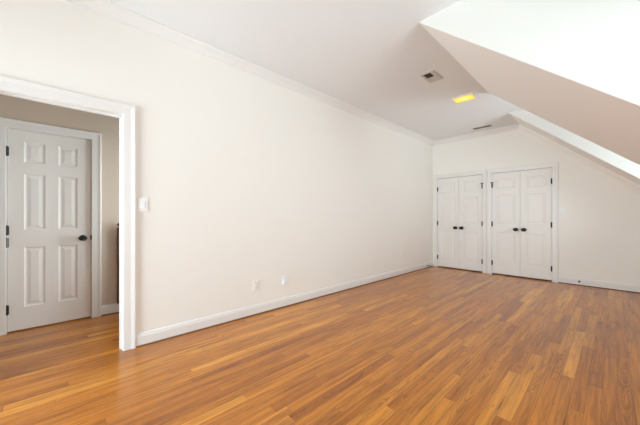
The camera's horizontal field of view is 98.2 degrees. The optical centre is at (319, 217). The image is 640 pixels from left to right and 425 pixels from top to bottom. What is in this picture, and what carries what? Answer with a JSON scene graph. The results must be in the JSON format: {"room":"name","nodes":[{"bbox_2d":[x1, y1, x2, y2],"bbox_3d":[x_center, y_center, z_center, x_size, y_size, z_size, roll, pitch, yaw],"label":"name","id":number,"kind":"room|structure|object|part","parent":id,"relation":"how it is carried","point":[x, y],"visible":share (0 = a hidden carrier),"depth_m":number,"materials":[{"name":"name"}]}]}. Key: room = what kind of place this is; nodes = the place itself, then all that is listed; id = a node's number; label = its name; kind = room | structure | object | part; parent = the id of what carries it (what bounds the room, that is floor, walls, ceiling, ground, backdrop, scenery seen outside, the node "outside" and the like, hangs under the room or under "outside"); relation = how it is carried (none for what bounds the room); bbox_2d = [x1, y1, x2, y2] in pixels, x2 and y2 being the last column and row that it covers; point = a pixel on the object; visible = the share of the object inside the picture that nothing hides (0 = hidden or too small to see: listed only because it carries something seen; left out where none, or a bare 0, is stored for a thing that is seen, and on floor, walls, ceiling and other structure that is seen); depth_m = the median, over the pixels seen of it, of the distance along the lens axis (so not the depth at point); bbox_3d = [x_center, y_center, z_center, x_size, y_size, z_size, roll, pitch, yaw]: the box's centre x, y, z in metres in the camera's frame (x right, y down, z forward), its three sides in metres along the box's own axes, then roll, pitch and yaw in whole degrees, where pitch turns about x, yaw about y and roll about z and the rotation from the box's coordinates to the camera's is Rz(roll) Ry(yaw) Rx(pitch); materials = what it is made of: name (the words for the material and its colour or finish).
{"room":"empty attic bedroom","nodes":[
{"label":"empty attic bedroom","id":0,"kind":"room"},
{"bbox_2d":[0,94,118,305],"bbox_3d":[-3.534,-0.308,3.287,3.800,2.929,1.393,0,0,-44],"label":"wall","id":1,"kind":"structure","parent":0,"point":[10,107],"depth_m":3.27,"materials":[{"name":"paint"}]},
{"bbox_2d":[6,128,91,331],"bbox_3d":[-2.861,0.129,2.954,0.664,2.026,0.111,0,0,-44],"label":"door","id":2,"kind":"structure","parent":1,"relation":"in","point":[48,227],"depth_m":2.95,"materials":[{"name":"white wood"}]},
{"bbox_2d":[0,117,100,335],"bbox_3d":[-2.891,0.090,2.993,0.825,2.133,0.119,0,0,-44],"label":"door frame","id":3,"kind":"structure","parent":1,"relation":"attached to","point":[95,137],"depth_m":3.04,"materials":[{"name":"white wood"}]},
{"bbox_2d":[101,303,118,315],"bbox_3d":[-3.387,1.097,2.449,2.860,0.118,0.024,0,0,-44],"label":"baseboard","id":4,"kind":"structure","parent":1,"relation":"attached to","point":[109,309],"depth_m":3.29,"materials":[{"name":"white wood"}]},
{"bbox_2d":[117,223,118,303],"bbox_3d":[-2.417,0.553,3.348,0.058,0.970,0.056,0,0,-44],"label":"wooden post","id":5,"kind":"object","parent":1,"relation":"attached to","point":[117,223],"visible":0.38,"depth_m":3.32,"materials":[{"name":"brown wood"}]},
{"bbox_2d":[0,0,432,333],"bbox_3d":[-0.549,-0.308,3.578,8.730,2.929,0.120,0,0,-44],"label":"wall","id":6,"kind":"structure","parent":0,"point":[245,178],"depth_m":3.07,"materials":[{"name":"beige paint"}]},
{"bbox_2d":[0,75,135,350],"bbox_3d":[-2.040,0.088,2.149,1.014,2.136,0.139,0,0,-44],"label":"door frame","id":7,"kind":"structure","parent":6,"relation":"attached to","point":[6,83],"depth_m":2.40,"materials":[{"name":"white wood"}]},
{"bbox_2d":[137,198,147,211],"bbox_3d":[-1.596,-0.110,2.494,0.078,0.120,0.010,0,0,-44],"label":"light switch","id":8,"kind":"object","parent":6,"relation":"attached to","point":[142,203],"visible":1,"depth_m":2.49,"materials":[{"name":"white plastic"}]},
{"bbox_2d":[66,0,433,145],"bbox_3d":[-0.447,-1.725,3.543,8.630,0.094,0.072,0,0,-44],"label":"crown molding","id":9,"kind":"structure","parent":6,"relation":"attached to","point":[106,8],"depth_m":2.94,"materials":[{"name":"white wood"}]},
{"bbox_2d":[253,280,258,290],"bbox_3d":[-0.760,0.811,3.288,0.074,0.120,0.009,0,0,-44],"label":"wall outlet","id":10,"kind":"object","parent":6,"relation":"attached to","point":[256,282],"visible":1,"depth_m":3.29,"materials":[{"name":"white plastic"}]},
{"bbox_2d":[136,261,432,347],"bbox_3d":[-0.471,1.097,3.553,8.610,0.118,0.024,0,0,-44],"label":"baseboard","id":11,"kind":"structure","parent":6,"relation":"attached to","point":[176,330],"depth_m":3.25,"materials":[{"name":"white wood"}]},
{"bbox_2d":[282,275,286,284],"bbox_3d":[-0.452,0.814,3.569,0.074,0.120,0.026,0,0,-44],"label":"wall outlet","id":12,"kind":"object","parent":6,"relation":"attached to","point":[284,278],"visible":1,"depth_m":3.56,"materials":[{"name":"white plastic"}]},
{"bbox_2d":[108,0,523,140],"bbox_3d":[0.315,-1.832,3.212,9.480,0.120,6.800,0,0,-44],"label":"ceiling","id":13,"kind":"structure","parent":0,"point":[371,56],"depth_m":2.91,"materials":[{"name":"white paint"}]},
{"bbox_2d":[420,70,442,82],"bbox_3d":[1.410,-1.768,3.494,0.284,0.008,0.170,0,0,-44],"label":"ceiling vent","id":14,"kind":"object","parent":13,"relation":"in","point":[430,76],"visible":1,"depth_m":3.49,"materials":[{"name":"grey metal"}]},
{"bbox_3d":[1.457,-1.769,3.538,0.110,0.004,0.126,0,0,-44],"label":"damper plate","id":15,"kind":"part","parent":14,"relation":"part of","materials":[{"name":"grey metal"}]},
{"bbox_2d":[450,92,478,103],"bbox_3d":[2.146,-1.767,4.130,0.256,0.010,0.320,0,0,-44],"label":"recessed light","id":16,"kind":"object","parent":13,"relation":"in","point":[470,96],"visible":1,"depth_m":4.12,"materials":[{"name":"yellow glass"}]},
{"bbox_2d":[472,125,491,129],"bbox_3d":[3.192,-1.769,5.461,0.110,0.007,0.330,0,0,-44],"label":"ceiling vent","id":17,"kind":"object","parent":13,"relation":"in","point":[486,125],"visible":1,"depth_m":5.47,"materials":[{"name":"grey metal"}]},
{"bbox_2d":[0,266,639,424],"bbox_3d":[0.315,1.206,3.212,9.480,0.100,6.800,0,0,-44],"label":"floor","id":18,"kind":"structure","parent":0,"point":[440,345],"depth_m":2.22,"materials":[{"name":"brown wood"}]},
{"bbox_2d":[419,0,639,105],"bbox_3d":[1.753,-0.735,1.678,0.064,2.074,2.394,0,0,-44],"label":"wall","id":19,"kind":"structure","parent":0,"point":[595,44],"depth_m":1.80,"materials":[{"name":"white paint"}]},
{"bbox_2d":[420,23,639,164],"bbox_3d":[2.511,-0.721,2.331,2.054,2.224,2.497,0,0,-44],"label":"ceiling","id":20,"kind":"structure","parent":0,"point":[611,122],"depth_m":2.43,"materials":[{"name":"white paint"}]},
{"bbox_2d":[433,130,639,284],"bbox_3d":[4.099,-0.308,5.094,0.100,2.929,4.320,0,0,-44],"label":"wall","id":21,"kind":"structure","parent":0,"point":[599,228],"depth_m":4.70,"materials":[{"name":"beige paint"}]},
{"bbox_2d":[437,177,458,267],"bbox_3d":[2.883,0.125,6.279,0.111,2.018,0.480,0,0,-44],"label":"door","id":22,"kind":"structure","parent":21,"relation":"in","point":[448,188],"depth_m":6.28,"materials":[{"name":"white wood"}]},
{"bbox_2d":[459,175,483,270],"bbox_3d":[3.220,0.125,5.923,0.111,2.018,0.494,0,0,-44],"label":"door","id":23,"kind":"structure","parent":21,"relation":"in","point":[470,187],"depth_m":5.93,"materials":[{"name":"white wood"}]},
{"bbox_2d":[434,162,557,282],"bbox_3d":[3.480,0.088,5.732,0.119,2.136,2.219,0,0,-44],"label":"door frame","id":24,"kind":"structure","parent":21,"relation":"attached to","point":[554,165],"depth_m":5.67,"materials":[{"name":"white wood"}]},
{"bbox_2d":[490,171,519,275],"bbox_3d":[3.644,0.125,5.476,0.111,2.018,0.496,0,0,-44],"label":"door","id":25,"kind":"structure","parent":21,"relation":"in","point":[505,223],"depth_m":5.47,"materials":[{"name":"white wood"}]},
{"bbox_2d":[520,168,551,279],"bbox_3d":[3.984,0.125,5.119,0.111,2.018,0.482,0,0,-44],"label":"door","id":26,"kind":"structure","parent":21,"relation":"in","point":[535,185],"depth_m":5.13,"materials":[{"name":"white wood"}]},
{"bbox_2d":[433,124,639,193],"bbox_3d":[4.043,-0.705,5.028,0.072,2.161,4.100,0,0,-44],"label":"crown molding","id":27,"kind":"structure","parent":21,"relation":"attached to","point":[604,171],"depth_m":4.93,"materials":[{"name":"beige paint"}]},
{"bbox_2d":[560,206,565,211],"bbox_3d":[4.250,-0.142,4.855,0.010,0.120,0.078,0,0,-44],"label":"light switch","id":28,"kind":"object","parent":21,"relation":"attached to","point":[562,208],"visible":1,"depth_m":4.85,"materials":[{"name":"white plastic"}]},
{"bbox_2d":[558,276,639,292],"bbox_3d":[4.839,1.097,4.224,0.024,0.118,1.838,0,0,-44],"label":"baseboard","id":29,"kind":"structure","parent":21,"relation":"attached to","point":[561,279],"depth_m":4.51,"materials":[{"name":"white wood"}]},
{"bbox_3d":[4.839,1.150,4.224,0.024,0.013,1.838,0,0,-44],"label":"shoe moulding","id":30,"kind":"part","parent":29,"relation":"part of","materials":[{"name":"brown wood"}]},
{"bbox_2d":[509,113,639,184],"bbox_3d":[4.421,-0.721,4.144,0.938,2.224,2.497,0,0,-44],"label":"ceiling","id":31,"kind":"structure","parent":0,"point":[575,149],"depth_m":4.34,"materials":[{"name":"white paint"}]},
{"bbox_2d":[510,110,639,178],"bbox_3d":[4.067,-0.735,3.875,0.064,2.074,2.394,0,0,-44],"label":"wall","id":32,"kind":"structure","parent":0,"point":[608,156],"depth_m":4.06,"materials":[{"name":"white paint"}]}
]}

